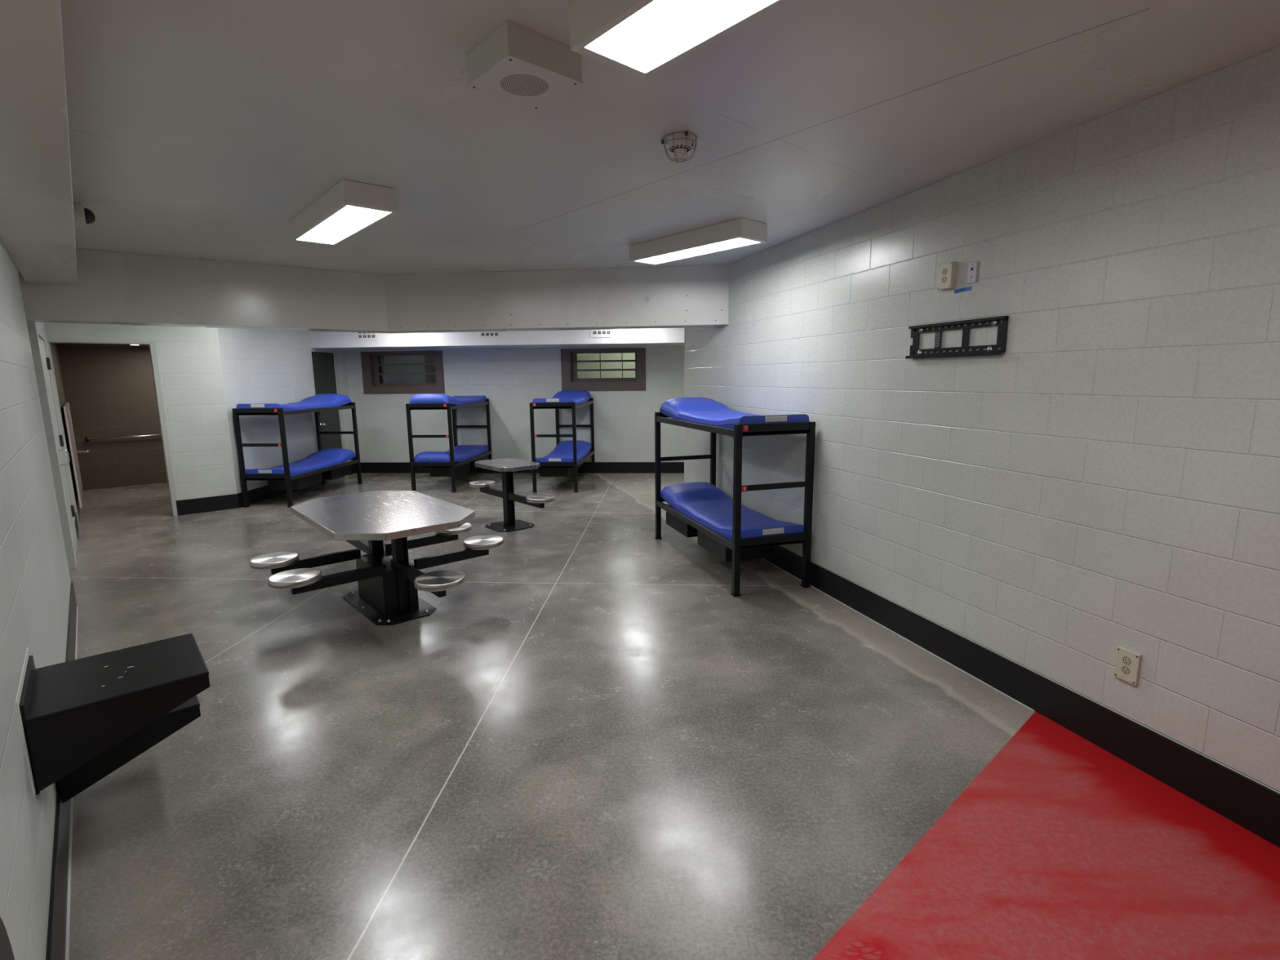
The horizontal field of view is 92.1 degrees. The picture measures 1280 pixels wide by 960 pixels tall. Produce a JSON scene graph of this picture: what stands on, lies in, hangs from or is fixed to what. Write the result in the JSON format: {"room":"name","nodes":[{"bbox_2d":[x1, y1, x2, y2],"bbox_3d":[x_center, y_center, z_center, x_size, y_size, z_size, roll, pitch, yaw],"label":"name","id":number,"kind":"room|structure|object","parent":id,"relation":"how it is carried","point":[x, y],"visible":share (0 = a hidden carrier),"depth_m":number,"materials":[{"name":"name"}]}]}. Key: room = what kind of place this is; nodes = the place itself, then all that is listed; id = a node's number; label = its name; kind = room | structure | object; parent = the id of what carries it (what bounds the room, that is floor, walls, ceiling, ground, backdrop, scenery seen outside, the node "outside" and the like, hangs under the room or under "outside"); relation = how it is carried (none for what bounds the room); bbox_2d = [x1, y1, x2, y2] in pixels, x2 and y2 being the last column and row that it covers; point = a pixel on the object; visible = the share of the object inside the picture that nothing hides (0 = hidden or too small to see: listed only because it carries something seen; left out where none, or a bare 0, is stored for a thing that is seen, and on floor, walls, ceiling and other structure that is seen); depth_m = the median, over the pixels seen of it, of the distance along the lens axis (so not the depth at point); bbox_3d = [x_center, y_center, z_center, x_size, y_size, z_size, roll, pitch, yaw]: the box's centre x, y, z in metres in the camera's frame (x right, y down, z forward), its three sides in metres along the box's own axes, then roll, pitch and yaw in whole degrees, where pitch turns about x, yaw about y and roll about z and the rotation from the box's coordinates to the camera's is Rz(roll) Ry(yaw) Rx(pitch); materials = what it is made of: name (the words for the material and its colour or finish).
{"room":"prison interior","nodes":[
{"label":"prison interior","id":0,"kind":"room"},
{"bbox_2d":[0,238,71,959],"bbox_3d":[-0.672,0.277,0.265,0.201,2.845,11.620,-9,13,-41],"label":"wall","id":1,"kind":"structure","parent":0,"point":[35,583],"depth_m":2.34,"materials":[{"name":"paint"}]},
{"bbox_2d":[0,916,14,959],"bbox_3d":[-0.784,0.736,0.697,0.090,0.480,0.480,-9,13,-41],"label":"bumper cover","id":2,"kind":"object","parent":1,"relation":"attached to","point":[6,950],"visible":1,"depth_m":0.84,"materials":[{"name":"black"}]},
{"bbox_2d":[15,647,35,797],"bbox_3d":[-1.998,0.775,2.024,0.003,0.310,0.510,-9,13,-41],"label":"mounting plate","id":3,"kind":"object","parent":1,"relation":"attached to","point":[24,670],"visible":1,"depth_m":1.86,"materials":[{"name":"white"}]},
{"bbox_2d":[0,0,78,284],"bbox_3d":[-0.833,-1.070,0.605,0.321,0.297,12.650,-9,13,-41],"label":"soffit","id":4,"kind":"structure","parent":1,"relation":"attached to","point":[37,232],"depth_m":2.14,"materials":[{"name":"paint"}]},
{"bbox_2d":[72,201,95,227],"bbox_3d":[-3.467,-1.646,3.840,0.116,0.156,0.156,-9,13,-41],"label":"dome camera","id":5,"kind":"object","parent":4,"relation":"attached to","point":[82,215],"visible":0.82,"depth_m":3.80,"materials":[{"name":"grey plastic"}]},
{"bbox_2d":[45,581,76,959],"bbox_3d":[-0.579,1.569,0.553,0.019,0.200,11.620,-9,13,-41],"label":"baseboard","id":6,"kind":"structure","parent":1,"relation":"attached to","point":[57,917],"depth_m":2.07,"materials":[{"name":"black rubber"}]},
{"bbox_2d":[65,605,78,959],"bbox_3d":[-0.564,1.666,0.568,0.007,0.003,11.600,-9,13,-41],"label":"trim","id":7,"kind":"structure","parent":1,"relation":"attached to","point":[71,799],"depth_m":2.21,"materials":[{"name":"white"}]},
{"bbox_2d":[18,633,209,795],"bbox_3d":[-1.828,0.764,2.183,0.468,0.295,0.460,-9,13,-41],"label":"desk","id":8,"kind":"object","parent":1,"relation":"attached to","point":[73,712],"visible":0.98,"depth_m":2.03,"materials":[{"name":"black metal"}]},
{"bbox_2d":[56,694,200,803],"bbox_3d":[-2.189,1.068,2.652,0.464,0.240,0.455,-9,13,-41],"label":"bench","id":9,"kind":"object","parent":1,"relation":"attached to","point":[95,770],"visible":0.22,"depth_m":2.47,"materials":[{"name":"black metal"}]},
{"bbox_2d":[26,321,76,570],"bbox_3d":[-5.738,-0.498,5.221,1.100,2.845,0.012,-9,13,-41],"label":"wall","id":10,"kind":"structure","parent":0,"point":[31,326],"depth_m":5.60,"materials":[{"name":"paint"}]},
{"bbox_2d":[17,248,728,333],"bbox_3d":[-2.218,-1.862,6.319,7.067,0.593,1.710,-3,10,-13],"label":"soffit","id":11,"kind":"structure","parent":10,"relation":"attached to","point":[113,287],"depth_m":6.34,"materials":[{"name":"paint"}]},
{"bbox_2d":[35,321,79,568],"bbox_3d":[-7.352,-0.894,7.689,0.212,2.845,5.870,-9,13,-41],"label":"wall","id":12,"kind":"structure","parent":0,"point":[40,326],"depth_m":7.11,"materials":[{"name":"paint"}]},
{"bbox_2d":[39,337,76,555],"bbox_3d":[-5.885,-0.335,6.266,0.130,2.180,1.150,-9,13,-41],"label":"door","id":13,"kind":"structure","parent":12,"relation":"in","point":[46,364],"depth_m":6.28,"materials":[{"name":"grey metal"}]},
{"bbox_2d":[62,402,82,507],"bbox_3d":[-7.640,-0.392,8.326,0.025,1.250,2.104,-9,13,-41],"label":"panel","id":14,"kind":"object","parent":12,"relation":"attached to","point":[66,407],"visible":1,"depth_m":7.73,"materials":[{"name":"beige metal"}]},
{"bbox_2d":[75,450,89,453],"bbox_3d":[-7.810,-0.392,8.622,0.191,0.028,0.024,-9,13,-41],"label":"lever","id":15,"kind":"object","parent":14,"relation":"attached to","point":[80,451],"visible":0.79,"depth_m":8.63,"materials":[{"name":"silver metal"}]},
{"bbox_2d":[75,511,78,539],"bbox_3d":[-6.541,0.525,7.166,0.006,0.200,0.750,-9,13,-41],"label":"baseboard","id":16,"kind":"structure","parent":12,"relation":"attached to","point":[76,518],"depth_m":7.06,"materials":[{"name":"black rubber"}]},
{"bbox_2d":[54,342,148,347],"bbox_3d":[-7.485,-2.028,9.003,1.600,0.050,3.390,-9,13,-41],"label":"ceiling","id":17,"kind":"structure","parent":0,"point":[56,344],"depth_m":9.60,"materials":[{"name":"brown"}]},
{"bbox_2d":[57,346,167,490],"bbox_3d":[-8.585,-1.058,10.394,1.750,2.300,0.100,-9,13,-41],"label":"wall","id":18,"kind":"structure","parent":0,"point":[109,391],"depth_m":10.21,"materials":[{"name":"brown paint"}]},
{"bbox_2d":[84,434,160,441],"bbox_3d":[-8.549,-0.727,10.352,1.150,0.080,0.088,-9,13,-41],"label":"grab bar","id":19,"kind":"object","parent":18,"relation":"attached to","point":[86,438],"visible":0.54,"depth_m":10.23,"materials":[{"name":"silver metal"}]},
{"bbox_2d":[44,322,236,528],"bbox_3d":[-6.348,-0.916,7.756,1.905,2.845,0.200,-9,13,-41],"label":"wall","id":20,"kind":"structure","parent":0,"point":[189,362],"depth_m":8.05,"materials":[{"name":"brick"}]},
{"bbox_2d":[47,340,177,515],"bbox_3d":[-6.500,-0.588,7.667,0.985,2.230,0.206,-9,13,-41],"label":"trim","id":21,"kind":"structure","parent":20,"relation":"attached to","point":[154,364],"depth_m":7.86,"materials":[{"name":"grey metal"}]},
{"bbox_2d":[175,493,239,515],"bbox_3d":[-5.805,0.328,8.298,0.686,0.200,0.012,-9,13,-41],"label":"baseboard","id":22,"kind":"structure","parent":20,"relation":"attached to","point":[197,505],"depth_m":8.29,"materials":[{"name":"black rubber"}]},
{"bbox_2d":[217,328,354,493],"bbox_3d":[-5.570,-1.284,9.903,0.200,2.845,3.253,0,10,4],"label":"wall","id":23,"kind":"structure","parent":0,"point":[259,366],"depth_m":9.18,"materials":[{"name":"paint"}]},
{"bbox_2d":[237,483,319,507],"bbox_3d":[-5.492,0.121,9.514,0.012,0.200,2.033,0,10,4],"label":"baseboard","id":24,"kind":"structure","parent":23,"relation":"attached to","point":[260,494],"depth_m":8.99,"materials":[{"name":"black rubber"}]},
{"bbox_2d":[311,349,347,480],"bbox_3d":[-5.430,-1.136,10.780,0.158,2.260,0.757,0,10,4],"label":"door","id":25,"kind":"structure","parent":23,"relation":"in","point":[325,364],"depth_m":10.77,"materials":[{"name":"grey"}]},
{"bbox_2d":[349,463,356,475],"bbox_3d":[-5.357,-0.207,11.463,0.013,0.200,0.310,0,10,4],"label":"baseboard","id":26,"kind":"structure","parent":23,"relation":"attached to","point":[353,465],"depth_m":11.53,"materials":[{"name":"black rubber"}]},
{"bbox_2d":[345,346,684,462],"bbox_3d":[-1.828,-1.550,11.252,8.000,2.845,0.201,0,10,4],"label":"wall","id":27,"kind":"structure","parent":0,"point":[510,379],"depth_m":11.20,"materials":[{"name":"paint"}]},
{"bbox_2d":[355,332,377,341],"bbox_3d":[-4.489,-2.434,10.115,0.355,0.300,0.008,0,10,4],"label":"air vent","id":28,"kind":"object","parent":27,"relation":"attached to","point":[360,336],"visible":0.42,"depth_m":10.13,"materials":[{"name":"white metal"}]},
{"bbox_2d":[358,332,374,337],"bbox_3d":[-4.484,-2.426,10.116,0.275,0.185,0.006,0,10,4],"label":"grille","id":29,"kind":"object","parent":28,"relation":"attached to","point":[361,335],"depth_m":10.12,"materials":[{"name":"grey metal"}]},
{"bbox_2d":[360,350,444,394],"bbox_3d":[-4.319,-1.975,11.347,1.525,0.765,0.212,0,10,4],"label":"window","id":30,"kind":"structure","parent":27,"relation":"in","point":[384,372],"depth_m":11.33,"materials":[{"name":"brown metal"}]},
{"bbox_2d":[478,331,500,339],"bbox_3d":[-2.439,-2.432,9.974,0.355,0.300,0.008,0,10,4],"label":"air vent","id":31,"kind":"object","parent":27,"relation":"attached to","point":[482,335],"visible":0.45,"depth_m":9.98,"materials":[{"name":"white metal"}]},
{"bbox_2d":[481,333,497,336],"bbox_3d":[-2.434,-2.425,9.975,0.275,0.185,0.006,0,10,4],"label":"grille","id":32,"kind":"object","parent":31,"relation":"attached to","point":[482,334],"depth_m":9.98,"materials":[{"name":"grey metal"}]},
{"bbox_2d":[310,328,684,350],"bbox_3d":[-1.653,-2.561,10.435,7.540,0.585,1.050,0,10,4],"label":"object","id":33,"kind":"structure","parent":27,"relation":"attached to","point":[338,340],"depth_m":10.04,"materials":[{"name":"paint"}]},
{"bbox_2d":[355,462,684,472],"bbox_3d":[-1.846,-0.228,11.368,7.010,0.200,0.012,0,10,4],"label":"baseboard","id":34,"kind":"structure","parent":27,"relation":"attached to","point":[366,467],"depth_m":11.29,"materials":[{"name":"black rubber"}]},
{"bbox_2d":[590,328,612,337],"bbox_3d":[-0.619,-2.431,9.848,0.355,0.300,0.008,0,10,4],"label":"air vent","id":35,"kind":"object","parent":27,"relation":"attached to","point":[603,332],"visible":0.41,"depth_m":9.86,"materials":[{"name":"white metal"}]},
{"bbox_2d":[593,328,609,333],"bbox_3d":[-0.613,-2.423,9.849,0.275,0.185,0.006,0,10,4],"label":"grille","id":36,"kind":"object","parent":35,"relation":"attached to","point":[603,331],"depth_m":9.86,"materials":[{"name":"grey"}]},
{"bbox_2d":[560,347,645,391],"bbox_3d":[-0.647,-1.981,11.092,1.513,0.748,0.212,0,10,4],"label":"window","id":37,"kind":"structure","parent":27,"relation":"in","point":[616,369],"depth_m":11.06,"materials":[{"name":"brown metal"}]},
{"bbox_2d":[60,0,1279,275],"bbox_3d":[-1.468,-1.667,3.013,12.900,0.100,19.500,-1,10,0],"label":"ceiling","id":38,"kind":"structure","parent":0,"point":[198,129],"depth_m":2.64,"materials":[{"name":"paint"}]},
{"bbox_2d":[288,178,398,245],"bbox_3d":[-1.963,-1.714,4.021,0.300,0.129,1.235,-9,13,-41],"label":"ceiling light","id":39,"kind":"object","parent":38,"relation":"attached to","point":[350,207],"visible":1,"depth_m":3.77,"materials":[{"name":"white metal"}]},
{"bbox_2d":[297,205,390,244],"bbox_3d":[-1.962,-1.658,4.031,0.248,0.008,1.155,-9,13,-41],"label":"diffuser","id":40,"kind":"object","parent":39,"relation":"attached to","point":[345,222],"depth_m":3.98,"materials":[{"name":"white plastic"}]},
{"bbox_2d":[465,20,583,110],"bbox_3d":[-0.405,-1.431,2.151,0.296,0.105,0.293,-9,13,-41],"label":"ceiling speaker","id":41,"kind":"object","parent":38,"relation":"attached to","point":[516,64],"visible":1,"depth_m":2.08,"materials":[{"name":"white paint"}]},
{"bbox_2d":[500,74,547,96],"bbox_3d":[-0.405,-1.381,2.159,0.164,0.001,0.164,-9,13,-41],"label":"grille","id":42,"kind":"object","parent":41,"relation":"attached to","point":[513,85],"depth_m":2.16,"materials":[{"name":"grey metal"}]},
{"bbox_2d":[661,130,697,162],"bbox_3d":[0.193,-1.570,2.926,0.165,0.099,0.175,-4,10,-17],"label":"smoke detector","id":43,"kind":"object","parent":38,"relation":"attached to","point":[681,143],"visible":1,"depth_m":2.90,"materials":[{"name":"white paint"}]},
{"bbox_2d":[568,0,790,79],"bbox_3d":[0.308,-1.317,1.508,0.300,0.129,1.235,-9,13,-41],"label":"ceiling light","id":44,"kind":"object","parent":38,"relation":"attached to","point":[638,38],"visible":1,"depth_m":1.79,"materials":[{"name":"white plastic"}]},
{"bbox_2d":[629,217,767,265],"bbox_3d":[0.427,-1.897,4.962,0.300,0.129,1.235,-9,13,-41],"label":"ceiling light","id":45,"kind":"object","parent":38,"relation":"attached to","point":[739,233],"visible":1,"depth_m":4.77,"materials":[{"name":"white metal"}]},
{"bbox_2d":[635,238,758,263],"bbox_3d":[0.428,-1.841,4.971,0.248,0.008,1.155,-9,13,-41],"label":"diffuser","id":46,"kind":"object","parent":45,"relation":"attached to","point":[668,255],"depth_m":4.96,"materials":[{"name":"white plastic"}]},
{"bbox_2d":[68,472,1279,959],"bbox_3d":[-5.282,0.988,5.226,21.416,0.103,22.000,-1,10,0],"label":"floor","id":47,"kind":"structure","parent":0,"point":[588,747],"depth_m":2.67,"materials":[{"name":"concrete"}]},
{"bbox_2d":[231,402,362,507],"bbox_3d":[-5.105,-0.452,9.384,0.702,1.365,1.932,0,10,4],"label":"bunk bed","id":48,"kind":"object","parent":47,"relation":"on","point":[275,482],"visible":0.88,"depth_m":8.71,"materials":[{"name":"black metal"}]},
{"bbox_2d":[235,393,351,411],"bbox_3d":[-5.113,-1.154,9.268,0.622,0.234,1.877,0,10,4],"label":"mattress","id":49,"kind":"object","parent":48,"relation":"on","point":[326,400],"visible":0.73,"depth_m":9.43,"materials":[{"name":"blue plastic"}]},
{"bbox_2d":[244,448,355,475],"bbox_3d":[-5.103,-0.268,9.417,0.622,0.238,1.877,0,10,4],"label":"mattress","id":50,"kind":"object","parent":48,"relation":"on","point":[324,458],"visible":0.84,"depth_m":9.52,"materials":[{"name":"blue plastic"}]},
{"bbox_2d":[248,490,503,625],"bbox_3d":[-1.978,0.593,4.776,1.783,0.760,1.723,0,10,5],"label":"dining table","id":51,"kind":"object","parent":47,"relation":"on","point":[387,593],"visible":1,"depth_m":4.56,"materials":[{"name":"silver metal"}]},
{"bbox_2d":[405,399,493,492],"bbox_3d":[-3.145,-0.644,10.405,0.702,1.365,1.932,0,10,4],"label":"bunk bed","id":52,"kind":"object","parent":47,"relation":"on","point":[452,468],"visible":0.84,"depth_m":9.59,"materials":[{"name":"black metal"}]},
{"bbox_2d":[408,393,486,405],"bbox_3d":[-3.153,-1.345,10.284,0.622,0.235,1.873,0,10,4],"label":"mattress","id":53,"kind":"object","parent":52,"relation":"on","point":[422,397],"visible":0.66,"depth_m":9.42,"materials":[{"name":"blue plastic"}]},
{"bbox_2d":[413,444,488,462],"bbox_3d":[-3.143,-0.459,10.433,0.622,0.238,1.873,0,10,4],"label":"mattress","id":54,"kind":"object","parent":52,"relation":"on","point":[461,452],"visible":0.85,"depth_m":9.83,"materials":[{"name":"blue plastic"}]},
{"bbox_2d":[469,457,555,532],"bbox_3d":[-1.508,0.179,7.216,0.524,0.760,1.642,-9,13,-41],"label":"table","id":55,"kind":"object","parent":47,"relation":"on","point":[507,467],"visible":1,"depth_m":7.22,"materials":[{"name":"silver metal"}]},
{"bbox_2d":[529,397,595,492],"bbox_3d":[-1.240,-0.642,10.274,0.702,1.365,1.932,0,10,4],"label":"bunk bed","id":56,"kind":"object","parent":47,"relation":"on","point":[546,468],"visible":0.91,"depth_m":9.41,"materials":[{"name":"black metal"}]},
{"bbox_2d":[532,390,591,407],"bbox_3d":[-1.247,-1.344,10.158,0.622,0.234,1.877,0,10,4],"label":"mattress","id":57,"kind":"object","parent":56,"relation":"on","point":[578,397],"visible":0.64,"depth_m":10.45,"materials":[{"name":"blue plastic"}]},
{"bbox_2d":[535,440,591,462],"bbox_3d":[-1.238,-0.459,10.306,0.622,0.238,1.877,0,10,4],"label":"mattress","id":58,"kind":"object","parent":56,"relation":"on","point":[563,451],"visible":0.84,"depth_m":10.43,"materials":[{"name":"blue plastic"}]},
{"bbox_2d":[654,412,815,596],"bbox_3d":[0.780,0.086,5.797,0.702,1.365,1.932,-4,10,-17],"label":"bunk bed","id":59,"kind":"object","parent":47,"relation":"on","point":[739,549],"visible":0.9,"depth_m":5.01,"materials":[{"name":"black metal"}]},
{"bbox_2d":[660,481,804,541],"bbox_3d":[0.781,0.270,5.829,0.622,0.237,1.877,-4,10,-17],"label":"mattress","id":60,"kind":"object","parent":59,"relation":"on","point":[704,503],"visible":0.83,"depth_m":5.77,"materials":[{"name":"blue plastic"}]},
{"bbox_2d":[659,397,809,429],"bbox_3d":[0.772,-0.617,5.680,0.622,0.236,1.877,-4,10,-17],"label":"mattress","id":61,"kind":"object","parent":59,"relation":"on","point":[705,411],"visible":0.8,"depth_m":5.72,"materials":[{"name":"blue plastic"}]},
{"bbox_2d":[684,44,1279,793],"bbox_3d":[2.343,-0.106,2.364,0.201,2.845,11.210,-4,10,-17],"label":"wall","id":62,"kind":"structure","parent":0,"point":[1072,495],"depth_m":2.93,"materials":[{"name":"brick"}]},
{"bbox_2d":[684,328,684,483],"bbox_3d":[0.555,-0.965,7.608,0.014,2.845,0.010,-4,10,-17],"label":"trim","id":63,"kind":"structure","parent":62,"relation":"attached to","point":[684,328],"depth_m":7.58,"materials":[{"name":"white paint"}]},
{"bbox_2d":[761,558,1035,711],"bbox_3d":[1.300,0.818,5.513,0.006,0.004,4.920,-4,10,-17],"label":"trim","id":64,"kind":"structure","parent":62,"relation":"attached to","point":[762,558],"depth_m":3.95,"materials":[{"name":"white"}]},
{"bbox_2d":[937,261,957,290],"bbox_3d":[1.776,-1.179,3.569,0.038,0.145,0.104,-4,10,-17],"label":"outlet","id":65,"kind":"object","parent":62,"relation":"attached to","point":[947,273],"visible":1,"depth_m":3.55,"materials":[{"name":"beige plastic"}]},
{"bbox_2d":[905,315,1008,359],"bbox_3d":[1.803,-0.810,3.557,0.038,0.199,0.712,-4,10,-17],"label":"tv bracket","id":66,"kind":"object","parent":62,"relation":"attached to","point":[914,353],"visible":1,"depth_m":3.49,"materials":[{"name":"black metal"}]},
{"bbox_2d":[954,285,972,293],"bbox_3d":[1.826,-1.075,3.489,0.001,0.026,0.129,-4,10,-17],"label":"tape","id":67,"kind":"object","parent":62,"relation":"attached to","point":[969,288],"visible":1,"depth_m":3.49,"materials":[{"name":"blue plastic"}]},
{"bbox_2d":[967,261,979,284],"bbox_3d":[1.839,-1.146,3.411,0.014,0.113,0.070,-4,10,-17],"label":"data plate","id":68,"kind":"object","parent":62,"relation":"attached to","point":[973,268],"visible":1,"depth_m":3.41,"materials":[{"name":"white plastic"}]},
{"bbox_2d":[763,545,1279,848],"bbox_3d":[2.363,1.259,2.217,0.014,0.200,10.500,-4,10,-17],"label":"baseboard","id":69,"kind":"structure","parent":62,"relation":"attached to","point":[1254,806],"depth_m":2.96,"materials":[{"name":"black rubber"}]},
{"bbox_2d":[1113,645,1142,685],"bbox_3d":[2.168,0.826,2.744,0.020,0.143,0.096,-4,10,-17],"label":"outlet","id":70,"kind":"object","parent":62,"relation":"attached to","point":[1127,662],"visible":1,"depth_m":2.73,"materials":[{"name":"beige plastic"}]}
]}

